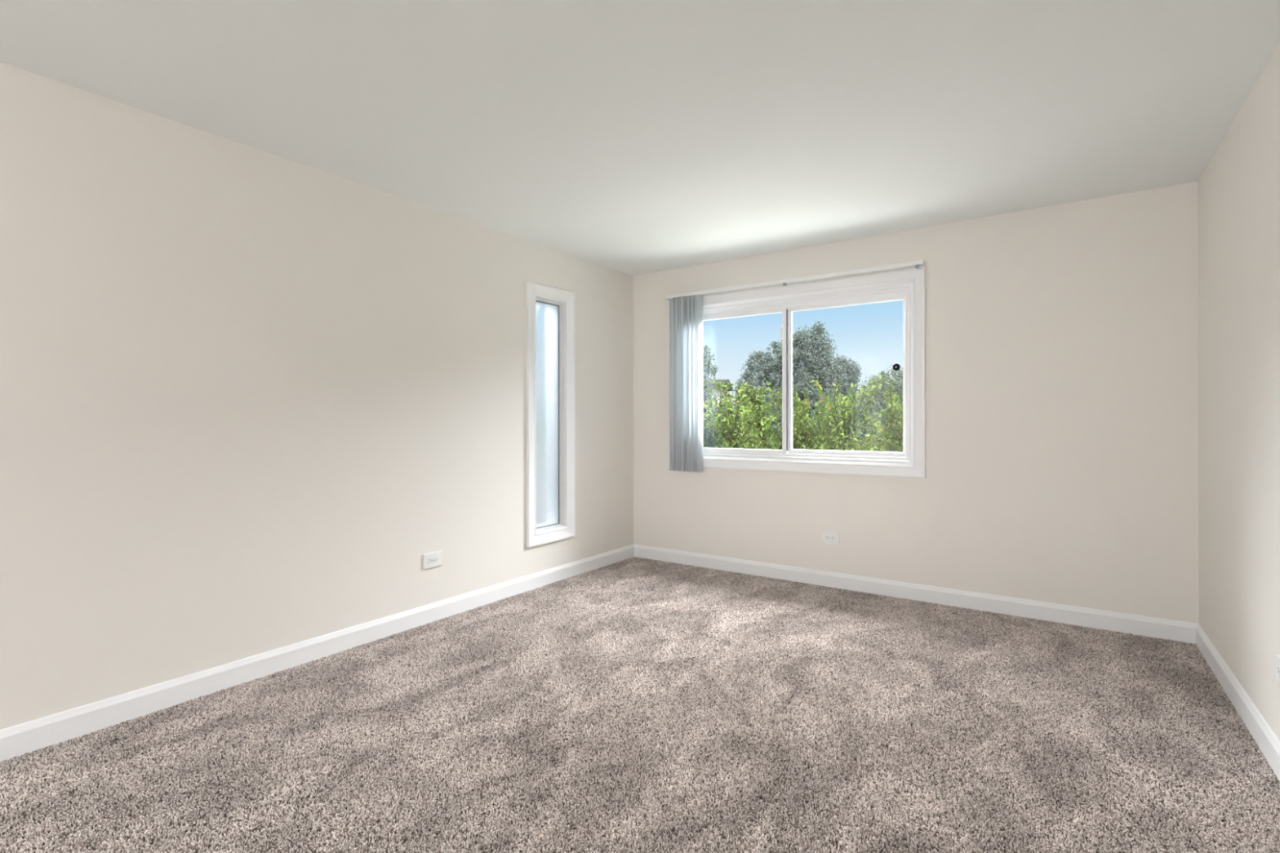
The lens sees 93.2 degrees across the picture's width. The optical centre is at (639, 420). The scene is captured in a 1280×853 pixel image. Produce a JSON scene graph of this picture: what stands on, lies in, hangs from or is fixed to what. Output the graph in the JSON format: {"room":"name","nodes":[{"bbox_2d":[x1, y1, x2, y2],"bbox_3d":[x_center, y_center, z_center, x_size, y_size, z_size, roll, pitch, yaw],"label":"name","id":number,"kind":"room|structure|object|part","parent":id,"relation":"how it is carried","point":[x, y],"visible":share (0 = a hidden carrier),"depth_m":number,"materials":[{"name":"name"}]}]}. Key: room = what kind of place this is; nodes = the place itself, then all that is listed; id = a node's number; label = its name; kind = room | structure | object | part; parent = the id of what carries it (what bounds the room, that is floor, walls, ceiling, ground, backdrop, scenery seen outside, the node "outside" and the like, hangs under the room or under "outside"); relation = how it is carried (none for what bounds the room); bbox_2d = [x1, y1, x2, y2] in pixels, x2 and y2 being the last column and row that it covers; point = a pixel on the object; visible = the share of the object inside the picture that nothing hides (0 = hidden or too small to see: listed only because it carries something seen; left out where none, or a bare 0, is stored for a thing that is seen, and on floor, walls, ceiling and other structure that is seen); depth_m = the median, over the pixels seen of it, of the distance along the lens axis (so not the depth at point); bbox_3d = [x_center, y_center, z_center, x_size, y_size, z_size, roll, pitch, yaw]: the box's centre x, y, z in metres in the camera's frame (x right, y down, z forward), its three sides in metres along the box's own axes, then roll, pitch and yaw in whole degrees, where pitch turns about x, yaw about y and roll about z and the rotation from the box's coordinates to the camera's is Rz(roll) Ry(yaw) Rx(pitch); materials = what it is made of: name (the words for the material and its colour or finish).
{"room":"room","nodes":[
{"label":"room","id":0,"kind":"room"},
{"bbox_2d":[0,62,633,729],"bbox_3d":[-2.670,-0.027,1.665,0.200,2.449,8.904,0,0,35],"label":"wall","id":1,"kind":"structure","parent":0,"point":[246,392],"depth_m":2.72,"materials":[{"name":"beige paint"}]},
{"bbox_2d":[0,544,634,762],"bbox_3d":[-2.580,1.141,1.604,0.014,0.113,8.904,0,0,35],"label":"baseboard","id":2,"kind":"structure","parent":1,"relation":"attached to","point":[20,740],"depth_m":2.76,"materials":[{"name":"white paint"}]},
{"bbox_2d":[422,551,441,569],"bbox_3d":[-1.222,0.827,3.572,0.012,0.086,0.126,0,0,35],"label":"wall outlet","id":3,"kind":"object","parent":1,"relation":"attached to","point":[431,560],"visible":1,"depth_m":3.56,"materials":[{"name":"white plastic"}]},
{"bbox_2d":[428,558,432,564],"bbox_3d":[-1.231,0.827,3.553,0.004,0.033,0.027,0,0,35],"label":"receptacle","id":4,"kind":"object","parent":3,"relation":"attached to","point":[430,560],"depth_m":3.55,"materials":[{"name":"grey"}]},
{"bbox_2d":[434,556,438,562],"bbox_3d":[-1.208,0.827,3.586,0.004,0.033,0.027,0,0,35],"label":"receptacle","id":5,"kind":"object","parent":3,"relation":"attached to","point":[436,558],"depth_m":3.58,"materials":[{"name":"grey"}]},
{"bbox_2d":[526,280,575,547],"bbox_3d":[-0.723,-0.040,4.463,0.222,1.850,0.492,0,0,35],"label":"window","id":6,"kind":"structure","parent":1,"relation":"in","point":[550,311],"depth_m":4.47,"materials":[{"name":"white paint"}]},
{"bbox_3d":[-0.695,-0.040,4.443,0.004,1.639,0.281,0,0,35],"label":"pane","id":7,"kind":"part","parent":6,"relation":"part of","materials":[{"name":"clear glass"}]},
{"bbox_3d":[-0.692,-0.040,4.442,0.078,1.672,0.314,0,0,35],"label":"frame","id":8,"kind":"part","parent":6,"relation":"part of","materials":[{"name":"white plastic"}]},
{"bbox_2d":[0,0,1279,275],"bbox_3d":[-1.088,-1.404,0.570,4.652,0.300,9.904,0,0,35],"label":"ceiling","id":9,"kind":"structure","parent":0,"point":[632,137],"depth_m":2.36,"materials":[{"name":"white paint"}]},
{"bbox_2d":[0,574,1279,852],"bbox_3d":[-1.083,1.315,0.570,4.052,0.241,9.304,0,0,35],"label":"floor","id":10,"kind":"structure","parent":0,"point":[736,575],"depth_m":1.93,"materials":[{"name":"brown"}]},
{"bbox_2d":[0,556,1279,852],"bbox_3d":[-0.974,1.189,0.728,3.668,0.011,8.535,0,0,35],"label":"carpet","id":11,"kind":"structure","parent":10,"relation":"on","point":[671,602],"depth_m":2.22,"materials":[{"name":"beige carpet"}]},
{"bbox_2d":[633,181,1198,623],"bbox_3d":[1.502,-0.034,4.315,4.052,2.449,0.200,0,0,35],"label":"wall","id":12,"kind":"structure","parent":0,"point":[1061,340],"depth_m":3.67,"materials":[{"name":"beige paint"}]},
{"bbox_2d":[702,266,925,478],"bbox_3d":[1.123,-0.308,4.563,1.916,1.374,0.222,0,0,35],"label":"window","id":13,"kind":"structure","parent":12,"relation":"in","point":[908,286],"depth_m":4.27,"materials":[{"name":"white paint"}]},
{"bbox_3d":[0.756,-0.292,4.769,0.829,1.094,0.022,0,0,35],"label":"sliding sash","id":14,"kind":"part","parent":13,"relation":"part of","materials":[{"name":"clear glass"}]},
{"bbox_2d":[665,258,924,471],"bbox_3d":[1.029,-0.321,4.446,1.944,1.463,0.122,0,0,35],"label":"vertical blind","id":15,"kind":"object","parent":13,"relation":"attached to","point":[686,309],"visible":1,"depth_m":4.82,"materials":[{"name":"white fabric"}]},
{"bbox_3d":[1.019,-1.010,4.433,1.944,0.032,0.046,0,0,35],"label":"head rail","id":16,"kind":"part","parent":15,"relation":"part of","materials":[{"name":"white metal"}]},
{"bbox_3d":[1.461,-0.298,4.318,0.821,1.072,0.031,0,0,35],"label":"fixed sash","id":17,"kind":"part","parent":13,"relation":"part of","materials":[{"name":"clear glass"}]},
{"bbox_2d":[892,363,900,370],"bbox_3d":[1.741,-0.360,4.112,0.050,0.050,0.014,0,0,35],"label":"disc","id":18,"kind":"object","parent":13,"relation":"attached to","point":[896,366],"visible":1,"depth_m":4.11,"materials":[{"name":"black plastic"}]},
{"bbox_2d":[821,530,839,545],"bbox_3d":[1.350,0.836,4.292,0.126,0.086,0.012,0,0,35],"label":"wall outlet","id":19,"kind":"object","parent":12,"relation":"attached to","point":[827,537],"visible":1,"depth_m":4.29,"materials":[{"name":"white plastic"}]},
{"bbox_2d":[633,544,1197,644],"bbox_3d":[1.443,1.134,4.227,3.652,0.113,0.014,0,0,35],"label":"baseboard","id":20,"kind":"structure","parent":12,"relation":"attached to","point":[1152,627],"depth_m":3.86,"materials":[{"name":"white paint"}]},
{"bbox_2d":[1198,42,1279,741],"bbox_3d":[0.499,-0.032,-0.525,0.200,2.449,8.904,0,0,35],"label":"wall","id":21,"kind":"structure","parent":0,"point":[1239,187],"depth_m":2.42,"materials":[{"name":"beige paint"}]},
{"bbox_2d":[1195,623,1279,781],"bbox_3d":[0.413,1.136,-0.464,0.014,0.113,8.904,0,0,35],"label":"baseboard","id":22,"kind":"structure","parent":21,"relation":"attached to","point":[1264,736],"depth_m":2.39,"materials":[{"name":"white paint"}]},
{"bbox_2d":[1275,653,1279,683],"bbox_3d":[2.102,0.829,1.979,0.012,0.086,0.126,0,0,35],"label":"wall outlet","id":23,"kind":"object","parent":21,"relation":"attached to","point":[1277,656],"visible":1,"depth_m":2.01,"materials":[{"name":"white plastic"}]},
{"bbox_2d":[1276,665,1279,676],"bbox_3d":[2.110,0.829,1.998,0.004,0.033,0.027,0,0,35],"label":"receptacle","id":24,"kind":"object","parent":23,"relation":"attached to","point":[1277,666],"depth_m":2.00,"materials":[{"name":"grey plastic"}]},
{"label":"outside","id":25,"kind":"structure","parent":0,"visible":0},
{"bbox_3d":[29.025,4.288,77.188,280.000,0.500,280.000,0,0,35],"label":"ground","id":26,"kind":"structure","parent":25,"visible":0},
{"bbox_2d":[702,345,719,417],"bbox_3d":[2.721,0.241,27.345,1.802,7.877,2.155,0,0,35],"label":"tree","id":27,"kind":"object","parent":26,"relation":"on","point":[708,369],"visible":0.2,"depth_m":27.07,"materials":[{"name":"green plant"}]},
{"bbox_2d":[702,408,729,448],"bbox_3d":[1.447,1.907,14.991,3.722,4.450,3.269,0,0,-37],"label":"shrubby tree","id":28,"kind":"object","parent":26,"relation":"on","point":[711,442],"visible":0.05,"depth_m":14.50,"materials":[{"name":"green plant"}]},
{"bbox_2d":[703,379,733,436],"bbox_3d":[5.217,0.026,62.521,7.900,8.300,8.100,0,0,15],"label":"house","id":29,"kind":"structure","parent":26,"relation":"on","point":[716,392],"depth_m":58.59,"materials":[{"name":"white"}]},
{"bbox_2d":[702,394,835,448],"bbox_3d":[3.828,1.620,19.900,6.748,5.117,3.640,0,0,35],"label":"bushy tree","id":30,"kind":"object","parent":26,"relation":"on","point":[780,420],"visible":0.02,"depth_m":19.09,"materials":[{"name":"green plant"}]},
{"bbox_2d":[733,320,850,435],"bbox_3d":[8.705,-0.687,35.307,7.007,9.715,4.282,0,0,35],"label":"round tree","id":31,"kind":"object","parent":26,"relation":"on","point":[766,369],"visible":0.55,"depth_m":34.06,"materials":[{"name":"green plant"}]},
{"bbox_2d":[702,373,902,452],"bbox_3d":[2.155,1.709,9.311,4.240,4.842,4.635,0,0,42],"label":"hedge","id":32,"kind":"object","parent":26,"relation":"on","point":[741,437],"visible":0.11,"depth_m":8.02,"materials":[{"name":"green plant"}]},
{"bbox_2d":[820,355,862,418],"bbox_3d":[12.835,0.011,38.539,2.514,8.305,2.407,0,0,26],"label":"round tree","id":33,"kind":"object","parent":26,"relation":"on","point":[852,372],"visible":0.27,"depth_m":37.96,"materials":[{"name":"green plant"}]},
{"bbox_2d":[810,399,902,450],"bbox_3d":[9.564,1.654,24.523,6.725,5.030,3.693,0,0,35],"label":"bushy tree","id":34,"kind":"object","parent":26,"relation":"on","point":[879,409],"visible":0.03,"depth_m":23.93,"materials":[{"name":"green plant"}]},
{"bbox_2d":[857,364,902,433],"bbox_3d":[18.742,0.069,42.895,4.646,8.172,8.092,0,0,-39],"label":"round tree","id":35,"kind":"object","parent":26,"relation":"on","point":[898,381],"visible":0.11,"depth_m":42.95,"materials":[{"name":"green plant"}]}
]}

